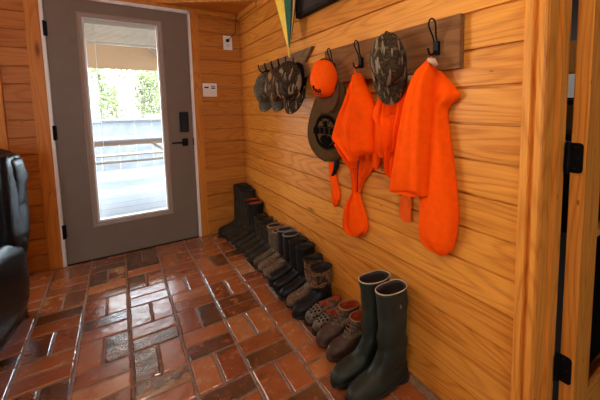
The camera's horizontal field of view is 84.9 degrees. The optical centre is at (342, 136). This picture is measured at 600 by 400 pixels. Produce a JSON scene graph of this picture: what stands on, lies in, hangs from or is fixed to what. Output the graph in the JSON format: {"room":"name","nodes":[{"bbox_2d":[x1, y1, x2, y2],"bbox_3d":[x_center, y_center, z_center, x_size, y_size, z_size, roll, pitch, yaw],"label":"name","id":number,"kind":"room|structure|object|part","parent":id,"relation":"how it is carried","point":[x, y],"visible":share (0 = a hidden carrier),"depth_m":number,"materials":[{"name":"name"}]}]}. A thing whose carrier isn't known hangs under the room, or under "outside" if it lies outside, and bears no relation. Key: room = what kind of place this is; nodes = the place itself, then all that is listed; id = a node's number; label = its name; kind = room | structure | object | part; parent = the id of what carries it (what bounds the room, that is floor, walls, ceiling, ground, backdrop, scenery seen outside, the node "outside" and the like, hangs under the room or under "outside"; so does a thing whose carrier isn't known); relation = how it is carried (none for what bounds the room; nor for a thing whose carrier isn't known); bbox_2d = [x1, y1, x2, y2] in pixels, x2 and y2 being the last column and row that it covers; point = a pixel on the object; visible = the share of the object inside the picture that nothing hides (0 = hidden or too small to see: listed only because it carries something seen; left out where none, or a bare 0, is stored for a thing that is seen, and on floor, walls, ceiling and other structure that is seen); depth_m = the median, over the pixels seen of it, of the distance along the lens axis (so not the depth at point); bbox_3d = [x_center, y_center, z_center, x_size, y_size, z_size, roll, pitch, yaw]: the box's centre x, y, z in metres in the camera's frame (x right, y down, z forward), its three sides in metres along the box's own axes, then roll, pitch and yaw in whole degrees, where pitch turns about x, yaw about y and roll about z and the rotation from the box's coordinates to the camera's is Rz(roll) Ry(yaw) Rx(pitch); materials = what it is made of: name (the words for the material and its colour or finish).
{"room":"mudroom","nodes":[
{"label":"mudroom","id":0,"kind":"room"},
{"bbox_2d":[84,24,155,37],"bbox_3d":[-2.808,-1.512,3.862,6.700,0.060,3.100,-4,6,-34],"label":"ceiling","id":1,"kind":"structure","parent":0,"point":[154,35],"depth_m":4.83,"materials":[{"name":"white wood"}]},
{"bbox_2d":[85,31,157,70],"bbox_3d":[-3.605,-1.317,5.045,6.700,0.525,0.120,-4,6,-34],"label":"trim","id":2,"kind":"structure","parent":1,"relation":"attached to","point":[107,56],"depth_m":5.07,"materials":[{"name":"beige wood"}]},
{"bbox_2d":[146,44,156,56],"bbox_3d":[-3.070,-1.370,5.295,0.270,0.260,0.050,-4,6,-34],"label":"trim","id":3,"kind":"structure","parent":2,"relation":"attached to","point":[150,49],"depth_m":5.27,"materials":[{"name":"beige wood"}]},
{"bbox_2d":[0,0,245,273],"bbox_3d":[-2.913,-0.312,1.938,4.600,2.750,0.100,-4,6,-34],"label":"wall","id":4,"kind":"structure","parent":0,"point":[222,114],"depth_m":3.00,"materials":[{"name":"brown wood"}]},
{"bbox_2d":[0,70,8,149],"bbox_3d":[-2.967,0.009,1.850,1.500,2.130,0.026,-4,6,-34],"label":"trim","id":5,"kind":"structure","parent":4,"relation":"attached to","point":[4,144],"depth_m":2.25,"materials":[{"name":"brown wood"}]},
{"bbox_2d":[22,0,63,269],"bbox_3d":[-2.197,-0.061,2.382,0.081,2.150,0.020,-4,6,-34],"label":"trim","id":6,"kind":"structure","parent":4,"relation":"attached to","point":[30,7],"depth_m":2.38,"materials":[{"name":"brown wood"}]},
{"bbox_2d":[38,0,201,266],"bbox_3d":[-1.782,-0.056,2.733,0.998,2.064,0.107,-4,6,-34],"label":"trim","id":7,"kind":"structure","parent":4,"relation":"attached to","point":[40,2],"depth_m":2.50,"materials":[{"name":"grey wood"}]},
{"bbox_2d":[84,19,155,48],"bbox_3d":[-1.793,-0.828,2.643,0.477,0.178,0.018,-4,6,-34],"label":"blind","id":8,"kind":"object","parent":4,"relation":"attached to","point":[106,23],"depth_m":2.63,"materials":[{"name":"white fabric"}]},
{"bbox_2d":[42,0,198,264],"bbox_3d":[-1.757,-0.042,2.689,0.980,2.027,0.118,-4,6,-34],"label":"door","id":9,"kind":"structure","parent":4,"relation":"in","point":[87,235],"depth_m":2.61,"materials":[{"name":"grey metal"}]},
{"bbox_3d":[-1.780,-0.351,2.679,0.368,1.100,0.004,-4,6,-34],"label":"blind cord","id":10,"kind":"part","parent":9,"relation":"part of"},
{"bbox_3d":[-1.766,-0.127,2.681,0.575,1.679,0.018,-4,6,-34],"label":"lite frame","id":11,"kind":"part","parent":9,"relation":"part of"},
{"bbox_3d":[-1.444,0.056,2.877,0.122,0.022,0.056,-4,6,-34],"label":"lever","id":12,"kind":"part","parent":9,"relation":"part of","materials":[{"name":"black metal"}]},
{"bbox_3d":[-1.420,0.051,2.933,0.050,0.067,0.014,-4,6,-34],"label":"handle plate","id":13,"kind":"part","parent":9,"relation":"part of","materials":[{"name":"black metal"}]},
{"bbox_2d":[67,236,198,265],"bbox_3d":[-1.778,0.977,2.844,0.956,0.026,0.120,-4,6,-34],"label":"trim","id":14,"kind":"structure","parent":4,"relation":"attached to","point":[196,236],"depth_m":2.75,"materials":[{"name":"black metal"}]},
{"bbox_2d":[117,0,189,10],"bbox_3d":[-1.774,-1.167,2.581,1.143,0.176,0.022,-4,6,-34],"label":"trim","id":15,"kind":"structure","parent":4,"relation":"attached to","point":[146,2],"depth_m":2.71,"materials":[{"name":"brown wood"}]},
{"bbox_2d":[189,8,208,235],"bbox_3d":[-1.317,-0.130,2.987,0.064,2.150,0.020,-4,6,-34],"label":"trim","id":16,"kind":"structure","parent":4,"relation":"attached to","point":[193,16],"depth_m":2.98,"materials":[{"name":"brown wood"}]},
{"bbox_2d":[156,0,256,19],"bbox_3d":[-1.137,-1.138,2.712,0.696,0.118,0.533,-4,6,-34],"label":"ceiling","id":17,"kind":"structure","parent":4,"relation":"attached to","point":[228,9],"depth_m":2.83,"materials":[{"name":"brown wood"}]},
{"bbox_2d":[202,83,216,96],"bbox_3d":[-1.235,-0.432,3.023,0.126,0.124,0.012,-4,6,-34],"label":"switch plate","id":18,"kind":"object","parent":4,"relation":"attached to","point":[209,89],"visible":1,"depth_m":3.02,"materials":[{"name":"white plastic"}]},
{"bbox_2d":[223,36,231,49],"bbox_3d":[-1.091,-0.888,3.086,0.083,0.130,0.009,-4,6,-34],"label":"wall outlet","id":19,"kind":"object","parent":4,"relation":"attached to","point":[226,45],"visible":0.9,"depth_m":3.08,"materials":[{"name":"white plastic"}]},
{"bbox_2d":[97,165,166,217],"bbox_3d":[-3.252,0.858,5.041,7.000,0.026,5.174,-4,6,-34],"label":"deck","id":20,"kind":"object","parent":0,"point":[134,190],"visible":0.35,"depth_m":5.06,"materials":[{"name":"white wood"}]},
{"bbox_2d":[92,118,163,171],"bbox_3d":[-4.552,0.157,6.884,7.032,1.065,0.090,-4,6,-34],"label":"fence","id":21,"kind":"object","parent":20,"relation":"on","point":[141,126],"visible":0.18,"depth_m":6.88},
{"bbox_3d":[-4.613,-0.349,6.799,6.900,0.040,0.090,-4,6,-34],"label":"rail","id":22,"kind":"part","parent":21,"relation":"part of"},
{"bbox_2d":[94,134,162,149],"bbox_3d":[-3.196,0.442,4.781,1.550,0.850,0.780,-4,6,-34],"label":"picnic table","id":23,"kind":"object","parent":20,"relation":"on","point":[153,139],"visible":0.2,"depth_m":4.58,"materials":[{"name":"wood"}]},
{"bbox_2d":[95,150,163,164],"bbox_3d":[-3.909,0.550,5.698,2.700,0.485,0.280,-4,6,-34],"label":"bench","id":24,"kind":"object","parent":20,"relation":"on","point":[155,151],"visible":0.14,"depth_m":5.73,"materials":[{"name":"wood"}]},
{"bbox_3d":[-3.912,0.321,5.677,2.700,0.025,0.280,-4,6,-34],"label":"seat","id":25,"kind":"part","parent":24,"relation":"part of","materials":[{"name":"grey wood"}]},
{"bbox_2d":[0,232,566,399],"bbox_3d":[0.123,1.202,0.388,7.650,0.061,6.300,-4,6,-34],"label":"floor","id":26,"kind":"structure","parent":0,"point":[190,319],"depth_m":1.73,"materials":[{"name":"brick"}]},
{"bbox_2d":[0,149,29,350],"bbox_3d":[-2.066,0.601,1.365,0.926,1.016,0.982,-3,6,-26],"label":"recliner","id":27,"kind":"object","parent":26,"relation":"on","point":[14,208],"visible":1,"depth_m":1.73,"materials":[{"name":"black leather"}]},
{"bbox_3d":[-2.215,0.429,1.649,0.921,0.722,0.314,-3,6,-26],"label":"backrest","id":28,"kind":"part","parent":27,"relation":"part of","materials":[{"name":"black leather"}]},
{"bbox_3d":[-1.747,0.811,1.518,0.236,0.504,0.872,-3,6,-26],"label":"armrest","id":29,"kind":"part","parent":27,"relation":"part of","materials":[{"name":"black leather"}]},
{"bbox_2d":[218,183,247,234],"bbox_3d":[-1.058,0.700,3.147,0.306,0.462,0.105,-5,7,-35],"label":"rubber boot","id":30,"kind":"object","parent":26,"relation":"on","point":[235,221],"visible":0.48,"depth_m":3.13,"materials":[{"name":"black rubber"}]},
{"bbox_2d":[222,185,250,238],"bbox_3d":[-0.999,0.706,3.069,0.296,0.462,0.104,-4,6,-34],"label":"rubber boot","id":31,"kind":"object","parent":26,"relation":"on","point":[238,225],"visible":0.47,"depth_m":3.05,"materials":[{"name":"black rubber"}]},
{"bbox_2d":[226,188,254,241],"bbox_3d":[-0.934,0.720,2.989,0.283,0.447,0.107,-4,6,-34],"label":"rubber boot","id":32,"kind":"object","parent":26,"relation":"on","point":[250,192],"visible":0.53,"depth_m":2.97,"materials":[{"name":"black rubber"}]},
{"bbox_2d":[231,197,258,245],"bbox_3d":[-0.870,0.757,2.910,0.271,0.387,0.107,-4,6,-34],"label":"rubber boot","id":33,"kind":"object","parent":26,"relation":"on","point":[247,231],"visible":0.48,"depth_m":2.89,"materials":[{"name":"black rubber"}]},
{"bbox_2d":[235,200,262,248],"bbox_3d":[-0.809,0.767,2.830,0.263,0.379,0.112,-4,6,-34],"label":"rubber boot","id":34,"kind":"object","parent":26,"relation":"on","point":[254,207],"visible":0.63,"depth_m":2.81,"materials":[{"name":"black rubber"}]},
{"bbox_2d":[240,213,267,253],"bbox_3d":[-0.747,0.818,2.753,0.255,0.292,0.096,-4,6,-35],"label":"rubber boot","id":35,"kind":"object","parent":26,"relation":"on","point":[257,217],"visible":0.52,"depth_m":2.74,"materials":[{"name":"black rubber"}]},
{"bbox_2d":[244,216,272,257],"bbox_3d":[-0.689,0.820,2.672,0.251,0.301,0.096,-4,6,-34],"label":"rubber boot","id":36,"kind":"object","parent":26,"relation":"on","point":[261,221],"visible":0.4,"depth_m":2.65,"materials":[{"name":"black rubber"}]},
{"bbox_2d":[248,220,277,261],"bbox_3d":[-0.633,0.830,2.593,0.249,0.294,0.096,-4,6,-34],"label":"rubber boot","id":37,"kind":"object","parent":26,"relation":"on","point":[265,247],"visible":0.44,"depth_m":2.58,"materials":[{"name":"black rubber"}]},
{"bbox_2d":[253,222,281,266],"bbox_3d":[-0.575,0.835,2.511,0.247,0.297,0.096,-4,6,-34],"label":"rubber boot","id":38,"kind":"object","parent":26,"relation":"on","point":[271,226],"visible":0.58,"depth_m":2.49,"materials":[{"name":"rubber"}]},
{"bbox_2d":[257,228,281,272],"bbox_3d":[-0.519,0.847,2.430,0.248,0.287,0.096,-4,6,-35],"label":"rubber boot","id":39,"kind":"object","parent":26,"relation":"on","point":[262,265],"visible":0.41,"depth_m":2.41,"materials":[{"name":"rubber"}]},
{"bbox_2d":[263,226,292,278],"bbox_3d":[-0.461,0.834,2.346,0.246,0.328,0.098,-4,6,-35],"label":"rubber boot","id":40,"kind":"object","parent":26,"relation":"on","point":[279,263],"visible":0.48,"depth_m":2.33,"materials":[{"name":"rubber"}]},
{"bbox_2d":[268,230,299,284],"bbox_3d":[-0.405,0.841,2.261,0.249,0.328,0.099,-4,6,-34],"label":"rubber boot","id":41,"kind":"object","parent":26,"relation":"on","point":[287,267],"visible":0.56,"depth_m":2.24,"materials":[{"name":"black rubber"}]},
{"bbox_2d":[273,236,306,292],"bbox_3d":[-0.347,0.852,2.175,0.253,0.319,0.100,-4,6,-34],"label":"rubber boot","id":42,"kind":"object","parent":26,"relation":"on","point":[293,274],"visible":0.62,"depth_m":2.15,"materials":[{"name":"black rubber"}]},
{"bbox_2d":[279,241,314,300],"bbox_3d":[-0.289,0.862,2.087,0.259,0.315,0.101,-5,7,-35],"label":"rubber boot","id":43,"kind":"object","parent":26,"relation":"on","point":[303,249],"visible":0.65,"depth_m":2.07,"materials":[{"name":"black rubber"}]},
{"bbox_2d":[285,253,322,308],"bbox_3d":[-0.233,0.888,2.007,0.259,0.275,0.100,-4,6,-34],"label":"rubber boot","id":44,"kind":"object","parent":26,"relation":"on","point":[311,259],"visible":0.59,"depth_m":1.99,"materials":[{"name":"rubber"}]},
{"bbox_2d":[292,262,331,319],"bbox_3d":[-0.175,0.905,1.917,0.269,0.258,0.104,-5,6,-35],"label":"rubber boot","id":45,"kind":"object","parent":26,"relation":"on","point":[320,272],"visible":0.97,"depth_m":1.90,"materials":[{"name":"black rubber"}]},
{"bbox_2d":[304,294,340,326],"bbox_3d":[-0.111,0.989,1.861,0.231,0.098,0.097,-4,6,-31],"label":"clog","id":46,"kind":"object","parent":26,"relation":"on","point":[319,307],"visible":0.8,"depth_m":1.83,"materials":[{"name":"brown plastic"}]},
{"bbox_2d":[312,305,337,335],"bbox_3d":[-0.061,0.996,1.782,0.231,0.098,0.097,-4,6,-31],"label":"clog","id":47,"kind":"object","parent":26,"relation":"on","point":[325,317],"visible":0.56,"depth_m":1.74,"materials":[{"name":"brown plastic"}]},
{"bbox_2d":[316,299,358,347],"bbox_3d":[-0.019,0.971,1.697,0.265,0.162,0.104,-4,6,-32],"label":"boot","id":48,"kind":"object","parent":26,"relation":"on","point":[331,330],"visible":0.8,"depth_m":1.67,"materials":[{"name":"brown leather"}]},
{"bbox_2d":[326,310,361,362],"bbox_3d":[0.038,0.979,1.604,0.265,0.163,0.104,-4,6,-32],"label":"boot","id":49,"kind":"object","parent":26,"relation":"on","point":[341,346],"visible":0.52,"depth_m":1.57,"materials":[{"name":"brown leather"}]},
{"bbox_2d":[330,270,389,388],"bbox_3d":[0.088,0.854,1.460,0.325,0.437,0.111,-4,6,-30],"label":"rubber boot","id":50,"kind":"object","parent":26,"relation":"on","point":[348,368],"visible":0.61,"depth_m":1.44,"materials":[{"name":"rubber"}]},
{"bbox_2d":[345,279,409,399],"bbox_3d":[0.151,0.862,1.368,0.325,0.436,0.111,-4,6,-33],"label":"rubber boot","id":51,"kind":"object","parent":26,"relation":"on","point":[388,369],"visible":1,"depth_m":1.36,"materials":[{"name":"rubber"}]},
{"bbox_2d":[561,105,572,232],"bbox_3d":[2.221,0.282,3.229,0.650,1.190,0.780,-4,6,-34],"label":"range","id":52,"kind":"object","parent":26,"relation":"on","point":[569,116],"visible":0.04,"depth_m":3.02,"materials":[{"name":"black metal"}]},
{"bbox_2d":[565,130,571,136],"bbox_3d":[2.233,-0.035,3.211,0.610,0.025,0.780,-4,6,-34],"label":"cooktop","id":53,"kind":"object","parent":52,"relation":"in","point":[568,132],"depth_m":3.01,"materials":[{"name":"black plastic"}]},
{"bbox_3d":[2.441,-0.196,3.342,0.100,0.265,0.780,-4,6,-34],"label":"panel","id":54,"kind":"part","parent":52,"relation":"part of","materials":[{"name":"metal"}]},
{"bbox_2d":[275,0,296,57],"bbox_3d":[-0.374,-0.962,2.074,0.278,0.912,0.203,4,7,44],"label":"pennant","id":55,"kind":"object","parent":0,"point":[286,9],"visible":1,"depth_m":2.04,"materials":[{"name":"fabric"}]},
{"bbox_2d":[239,0,524,399],"bbox_3d":[0.787,-0.249,0.727,0.110,2.750,6.300,-4,6,-34],"label":"wall","id":56,"kind":"structure","parent":0,"point":[460,309],"depth_m":1.33,"materials":[{"name":"brown wood"}]},
{"bbox_2d":[258,46,314,97],"bbox_3d":[-0.438,-0.422,2.355,0.149,0.318,0.895,-4,6,-34],"label":"hook rail","id":57,"kind":"object","parent":56,"relation":"attached to","point":[302,56],"depth_m":2.10,"materials":[{"name":"brown wood"}]},
{"bbox_2d":[254,71,271,111],"bbox_3d":[-0.595,-0.339,2.450,0.174,0.310,0.150,1,6,21],"label":"baseball cap","id":58,"kind":"object","parent":57,"relation":"hanging from","point":[261,96],"visible":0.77,"depth_m":2.40,"materials":[{"name":"grey fabric"}]},
{"bbox_3d":[-0.598,-0.377,2.427,0.163,0.238,0.105,11,0,20],"label":"crown","id":59,"kind":"part","parent":58,"relation":"part of","materials":[{"name":"grey fabric"}]},
{"bbox_2d":[265,67,283,111],"bbox_3d":[-0.470,-0.329,2.271,0.165,0.312,0.151,2,6,24],"label":"baseball cap","id":60,"kind":"object","parent":57,"relation":"hanging from","point":[277,105],"visible":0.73,"depth_m":2.22,"materials":[{"name":"brown fabric"}]},
{"bbox_3d":[-0.477,-0.365,2.250,0.158,0.238,0.103,5,-1,23],"label":"crown","id":61,"kind":"part","parent":60,"relation":"part of","materials":[{"name":"multicoloured fabric"}]},
{"bbox_2d":[275,61,305,113],"bbox_3d":[-0.349,-0.310,2.059,0.188,0.338,0.155,2,6,27],"label":"baseball cap","id":62,"kind":"object","parent":57,"relation":"hanging from","point":[288,82],"visible":1,"depth_m":2.02,"materials":[{"name":"fabric"}]},
{"bbox_3d":[-0.359,-0.353,2.037,0.188,0.254,0.108,2,-3,27],"label":"crown","id":63,"kind":"part","parent":62,"relation":"part of","materials":[{"name":"fabric"}]},
{"bbox_3d":[-0.281,-0.368,2.132,0.134,0.248,0.118,4,7,40],"label":"baseball cap","id":64,"kind":"part","parent":57,"relation":"part of","materials":[{"name":"fabric"}]},
{"bbox_2d":[295,0,338,18],"bbox_3d":[0.048,-0.993,1.589,0.036,0.548,1.195,-4,6,-34],"label":"television","id":65,"kind":"object","parent":56,"relation":"attached to","point":[304,8],"visible":1,"depth_m":1.96,"materials":[{"name":"black plastic"}]},
{"bbox_3d":[0.052,-0.995,1.591,0.028,0.505,1.155,-4,6,-34],"label":"panel","id":66,"kind":"part","parent":65,"relation":"part of","materials":[{"name":"black plastic"}]},
{"bbox_2d":[325,13,464,104],"bbox_3d":[0.091,-0.296,1.457,0.203,0.312,0.895,-4,6,-34],"label":"hook rail","id":67,"kind":"object","parent":56,"relation":"attached to","point":[442,39],"depth_m":1.29,"materials":[{"name":"brown wood"}]},
{"bbox_2d":[310,58,339,112],"bbox_3d":[-0.106,-0.269,1.717,0.156,0.294,0.122,1,6,20],"label":"baseball cap","id":68,"kind":"object","parent":67,"relation":"hanging from","point":[323,76],"visible":1,"depth_m":1.69,"materials":[{"name":"orange fabric"}]},
{"bbox_3d":[-0.111,-0.316,1.708,0.150,0.211,0.092,-5,-8,20],"label":"crown","id":69,"kind":"part","parent":68,"relation":"part of","materials":[{"name":"orange fabric"}]},
{"bbox_2d":[307,80,345,161],"bbox_3d":[-0.121,-0.106,1.890,0.071,0.519,0.423,-4,6,-34],"label":"baseball cap","id":70,"kind":"object","parent":67,"relation":"hanging from","point":[321,125],"visible":0.68,"depth_m":1.85,"materials":[{"name":"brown fabric"}]},
{"bbox_2d":[329,160,340,206],"bbox_3d":[-0.057,0.244,1.880,0.026,0.337,0.122,-4,6,-34],"label":"safety vest","id":71,"kind":"object","parent":70,"relation":"hanging from","point":[333,166],"visible":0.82,"depth_m":1.87,"materials":[{"name":"orange fabric"}]},
{"bbox_2d":[332,65,374,236],"bbox_3d":[0.022,0.096,1.654,0.133,0.894,0.368,-4,6,-34],"label":"safety vest","id":72,"kind":"object","parent":67,"relation":"hanging from","point":[353,132],"visible":0.98,"depth_m":1.59,"materials":[{"name":"orange fabric"}]},
{"bbox_3d":[0.024,-0.075,1.653,0.072,0.486,0.349,-4,6,-34],"label":"panel","id":73,"kind":"part","parent":72,"relation":"part of","materials":[{"name":"orange fabric"}]},
{"bbox_3d":[0.077,0.190,1.633,0.008,0.191,0.037,-2,5,-12],"label":"cord","id":74,"kind":"part","parent":72,"relation":"part of","materials":[{"name":"fabric"}]},
{"bbox_3d":[0.097,0.059,1.632,0.028,0.487,0.192,-4,6,-34],"label":"panel","id":75,"kind":"part","parent":72,"relation":"part of","materials":[{"name":"orange fabric"}]},
{"bbox_3d":[0.182,-0.278,1.319,0.157,0.298,0.119,1,5,14],"label":"baseball cap","id":76,"kind":"part","parent":67,"relation":"part of","materials":[{"name":"fabric"}]},
{"bbox_2d":[372,80,405,177],"bbox_3d":[0.182,-0.028,1.429,0.088,0.442,0.235,-4,6,-34],"label":"safety vest","id":77,"kind":"object","parent":67,"relation":"hanging from","point":[386,118],"visible":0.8,"depth_m":1.41,"materials":[{"name":"orange fabric"}]},
{"bbox_2d":[389,56,460,255],"bbox_3d":[0.301,0.078,1.279,0.096,0.771,0.314,-4,6,-34],"label":"jacket","id":78,"kind":"object","parent":67,"relation":"hanging from","point":[423,168],"visible":0.99,"depth_m":1.23,"materials":[{"name":"orange fabric"}]},
{"bbox_3d":[0.265,-0.022,1.302,0.072,0.541,0.219,-4,6,-34],"label":"panel","id":79,"kind":"part","parent":78,"relation":"part of","materials":[{"name":"orange fabric"}]},
{"bbox_3d":[0.355,0.092,1.242,0.046,0.748,0.190,-4,6,-34],"label":"panel","id":80,"kind":"part","parent":78,"relation":"part of","materials":[{"name":"orange fabric"}]},
{"bbox_2d":[511,0,549,399],"bbox_3d":[0.563,0.048,0.969,0.022,2.120,0.065,-4,6,-34],"label":"trim","id":81,"kind":"structure","parent":56,"relation":"attached to","point":[536,27],"depth_m":0.97,"materials":[{"name":"brown wood"}]},
{"bbox_2d":[532,0,571,399],"bbox_3d":[0.635,0.061,0.983,0.134,2.090,0.033,-4,6,-34],"label":"trim","id":82,"kind":"structure","parent":56,"relation":"attached to","point":[560,11],"depth_m":0.98,"materials":[{"name":"brown wood"}]},
{"bbox_2d":[553,0,599,399],"bbox_3d":[1.036,0.052,1.222,0.818,2.028,0.054,-4,6,-34],"label":"door","id":83,"kind":"structure","parent":56,"relation":"in","point":[577,366],"depth_m":1.03,"materials":[{"name":"brown wood"}]},
{"bbox_3d":[1.063,0.968,1.310,0.561,0.188,0.043,-4,6,-34],"label":"rail","id":84,"kind":"part","parent":83,"relation":"part of","materials":[{"name":"brown wood"}]},
{"bbox_3d":[1.050,0.018,1.222,0.561,1.720,0.004,-4,6,-34],"label":"pane","id":85,"kind":"part","parent":83,"relation":"part of","materials":[{"name":"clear glass"}]},
{"bbox_2d":[567,0,578,104],"bbox_3d":[2.672,-0.328,3.186,0.100,2.400,4.200,-4,6,-34],"label":"wall","id":86,"kind":"structure","parent":0,"point":[575,3],"depth_m":3.38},
{"bbox_2d":[569,40,576,73],"bbox_3d":[2.294,-0.773,3.252,0.390,0.315,1.000,-4,6,-34],"label":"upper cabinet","id":87,"kind":"object","parent":86,"relation":"attached to","point":[572,56],"visible":0.02,"depth_m":3.10,"materials":[{"name":"brown wood"}]},
{"bbox_2d":[567,74,574,99],"bbox_3d":[2.315,-0.487,3.243,0.402,0.247,0.800,-4,6,-34],"label":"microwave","id":88,"kind":"object","parent":87,"relation":"attached to","point":[571,77],"visible":0.02,"depth_m":3.10,"materials":[{"name":"grey plastic"}]},
{"bbox_3d":[-18.077,-0.703,28.043,60.000,0.100,59.800,-4,6,-34],"label":"ground","id":89,"kind":"structure","parent":0,"visible":0},
{"bbox_2d":[88,68,138,131],"bbox_3d":[-7.471,-0.975,9.813,1.937,3.591,2.034,-1,5,-4],"label":"tree","id":90,"kind":"object","parent":89,"relation":"on","point":[95,92],"visible":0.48,"depth_m":9.80,"materials":[{"name":"green plant"}]},
{"bbox_2d":[92,69,139,128],"bbox_3d":[-11.027,-1.972,15.856,2.750,4.543,2.689,0,5,10],"label":"tree","id":91,"kind":"object","parent":89,"relation":"on","point":[120,74],"visible":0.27,"depth_m":15.77,"materials":[{"name":"green plant"}]},
{"bbox_2d":[120,70,160,127],"bbox_3d":[-7.357,-1.182,12.263,2.057,3.549,2.077,-4,6,-34],"label":"tree","id":92,"kind":"object","parent":89,"relation":"on","point":[143,100],"visible":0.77,"depth_m":12.11,"materials":[{"name":"green plant"}]},
{"bbox_2d":[128,71,160,117],"bbox_3d":[-8.521,-1.774,15.036,2.238,4.232,2.440,2,6,24],"label":"tree","id":93,"kind":"object","parent":89,"relation":"on","point":[156,75],"visible":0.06,"depth_m":14.77,"materials":[{"name":"green plant"}]}
]}

